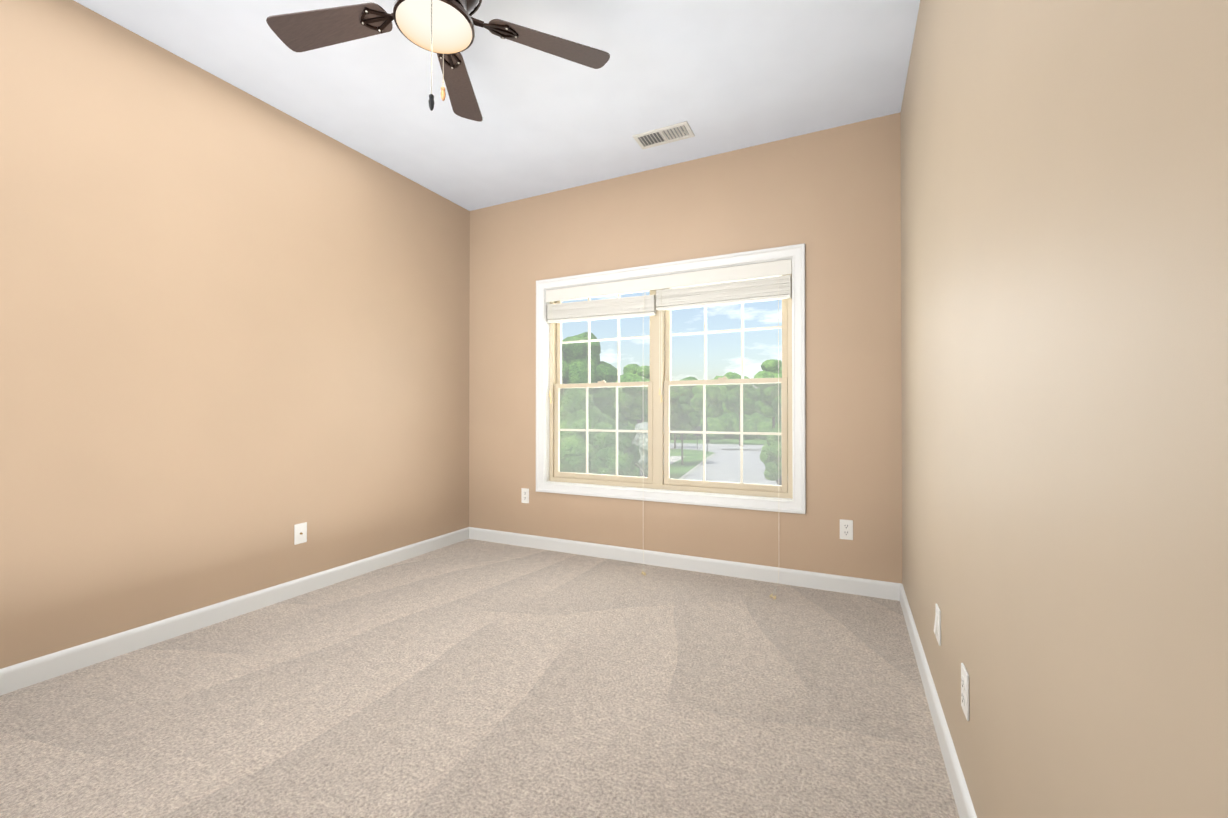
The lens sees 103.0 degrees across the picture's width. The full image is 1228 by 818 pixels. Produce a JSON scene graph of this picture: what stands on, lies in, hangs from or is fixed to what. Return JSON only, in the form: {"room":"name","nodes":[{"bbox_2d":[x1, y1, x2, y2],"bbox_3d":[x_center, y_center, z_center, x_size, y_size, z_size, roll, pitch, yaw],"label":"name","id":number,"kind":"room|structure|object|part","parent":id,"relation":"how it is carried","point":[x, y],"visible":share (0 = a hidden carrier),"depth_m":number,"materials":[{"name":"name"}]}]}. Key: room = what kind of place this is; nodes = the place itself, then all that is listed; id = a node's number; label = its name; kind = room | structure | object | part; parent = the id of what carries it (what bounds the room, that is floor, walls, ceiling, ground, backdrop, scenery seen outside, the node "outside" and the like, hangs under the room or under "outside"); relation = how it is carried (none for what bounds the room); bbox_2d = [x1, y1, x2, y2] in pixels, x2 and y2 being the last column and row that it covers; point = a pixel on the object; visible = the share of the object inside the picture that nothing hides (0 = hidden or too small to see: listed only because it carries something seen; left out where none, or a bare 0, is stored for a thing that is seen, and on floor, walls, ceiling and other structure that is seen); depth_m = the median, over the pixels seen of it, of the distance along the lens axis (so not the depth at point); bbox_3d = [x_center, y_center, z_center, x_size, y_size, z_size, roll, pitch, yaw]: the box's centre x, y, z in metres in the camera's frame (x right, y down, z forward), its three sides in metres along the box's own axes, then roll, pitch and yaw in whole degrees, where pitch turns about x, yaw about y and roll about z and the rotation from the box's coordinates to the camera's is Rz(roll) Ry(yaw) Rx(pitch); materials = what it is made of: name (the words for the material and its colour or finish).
{"room":"empty bedroom","nodes":[
{"label":"empty bedroom","id":0,"kind":"room"},
{"bbox_2d":[0,0,469,668],"bbox_3d":[-2.095,-0.301,2.416,0.150,2.740,4.080,0,0,26],"label":"wall","id":1,"kind":"structure","parent":0,"point":[234,334],"depth_m":2.36,"materials":[{"name":"paint"}]},
{"bbox_2d":[0,527,468,695],"bbox_3d":[-2.021,1.021,2.372,0.014,0.094,3.780,0,0,26],"label":"baseboard","id":2,"kind":"structure","parent":1,"relation":"attached to","point":[34,671],"depth_m":2.34,"materials":[{"name":"white wood"}]},
{"bbox_2d":[294,522,306,544],"bbox_3d":[-1.807,0.719,2.819,0.015,0.115,0.070,0,0,26],"label":"outlet","id":3,"kind":"object","parent":1,"relation":"attached to","point":[300,532],"visible":1,"depth_m":2.82,"materials":[{"name":"white plastic"}]},
{"bbox_2d":[0,539,959,817],"bbox_3d":[-0.615,1.114,1.699,3.430,0.100,4.080,0,0,26],"label":"floor","id":4,"kind":"structure","parent":0,"point":[474,679],"depth_m":1.73,"materials":[{"name":"carpet"}]},
{"bbox_2d":[74,0,919,210],"bbox_3d":[-0.615,-1.726,1.717,3.430,0.100,4.080,0,0,26],"label":"ceiling","id":5,"kind":"structure","parent":0,"point":[721,76],"depth_m":2.48,"materials":[{"name":"paint"}]},
{"bbox_2d":[266,0,609,121],"bbox_3d":[-0.667,-1.330,1.714,1.287,0.691,1.256,0,0,26],"label":"fan","id":6,"kind":"object","parent":5,"relation":"hanging from","point":[444,30],"visible":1,"depth_m":1.82,"materials":[{"name":"brown wood"}]},
{"bbox_2d":[632,121,694,148],"bbox_3d":[0.302,-1.661,2.974,0.345,0.016,0.165,0,0,26],"label":"ceiling vent","id":7,"kind":"object","parent":5,"relation":"in","point":[667,134],"visible":1,"depth_m":2.97,"materials":[{"name":"white metal"}]},
{"bbox_2d":[469,112,901,583],"bbox_3d":[0.233,-0.295,3.481,3.130,2.740,0.150,0,0,26],"label":"wall","id":8,"kind":"structure","parent":0,"point":[830,198],"depth_m":3.10,"materials":[{"name":"paint"}]},
{"bbox_2d":[521,488,528,502],"bbox_3d":[-0.697,0.681,3.831,0.070,0.115,0.008,0,0,26],"label":"electrical outlet","id":9,"kind":"object","parent":8,"relation":"attached to","point":[524,495],"visible":1,"depth_m":3.83,"materials":[{"name":"white plastic"}]},
{"bbox_2d":[536,243,805,513],"bbox_3d":[0.305,-0.180,3.424,1.945,1.630,0.159,0,0,26],"label":"window","id":10,"kind":"structure","parent":8,"relation":"in","point":[797,502],"depth_m":3.40,"materials":[{"name":"white wood"}]},
{"bbox_2d":[546,259,791,598],"bbox_3d":[0.229,0.075,3.264,1.789,1.989,0.365,0,0,26],"label":"window blinds","id":11,"kind":"object","parent":10,"relation":"attached to","point":[769,288],"visible":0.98,"depth_m":3.32,"materials":[{"name":"white"}]},
{"bbox_3d":[0.323,-0.180,3.461,1.795,1.480,0.077,0,0,26],"label":"window sashes","id":12,"kind":"part","parent":10,"relation":"part of","materials":[{"name":"clear glass"}]},
{"bbox_2d":[469,527,900,600],"bbox_3d":[0.197,1.028,3.398,3.130,0.094,0.014,0,0,26],"label":"baseboard","id":13,"kind":"structure","parent":8,"relation":"attached to","point":[854,585],"depth_m":3.20,"materials":[{"name":"white wood"}]},
{"bbox_2d":[840,519,852,539],"bbox_3d":[1.356,0.704,2.849,0.070,0.115,0.008,0,0,26],"label":"electrical outlet","id":14,"kind":"object","parent":8,"relation":"attached to","point":[846,529],"visible":1,"depth_m":2.85,"materials":[{"name":"white plastic"}]},
{"bbox_2d":[901,0,1227,817],"bbox_3d":[0.864,-0.311,1.000,0.150,2.740,4.080,0,0,26],"label":"wall","id":15,"kind":"structure","parent":0,"point":[1065,332],"depth_m":0.66,"materials":[{"name":"paint"}]},
{"bbox_2d":[934,603,940,645],"bbox_3d":[1.077,0.718,1.629,0.014,0.115,0.070,0,0,26],"label":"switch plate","id":16,"kind":"object","parent":15,"relation":"attached to","point":[937,627],"visible":0.98,"depth_m":1.61,"materials":[{"name":"white plastic"}]},
{"bbox_2d":[900,584,976,817],"bbox_3d":[0.790,1.013,1.027,0.014,0.094,3.780,0,0,26],"label":"baseboard","id":17,"kind":"structure","parent":15,"relation":"attached to","point":[963,801],"depth_m":1.54,"materials":[{"name":"white wood"}]},
{"bbox_2d":[961,663,968,720],"bbox_3d":[0.901,0.725,1.255,0.008,0.115,0.070,0,0,26],"label":"electrical outlet","id":18,"kind":"object","parent":15,"relation":"attached to","point":[964,690],"visible":1,"depth_m":1.24,"materials":[{"name":"white plastic"}]},
{"label":"outside","id":19,"kind":"structure","parent":0,"visible":0},
{"bbox_2d":[560,332,781,484],"bbox_3d":[48.947,-0.979,108.934,600.000,13.354,600.000,0,0,26],"label":"landscape","id":20,"kind":"structure","parent":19,"point":[576,351],"depth_m":29.27,"materials":[{"name":"green plant"}]}
]}

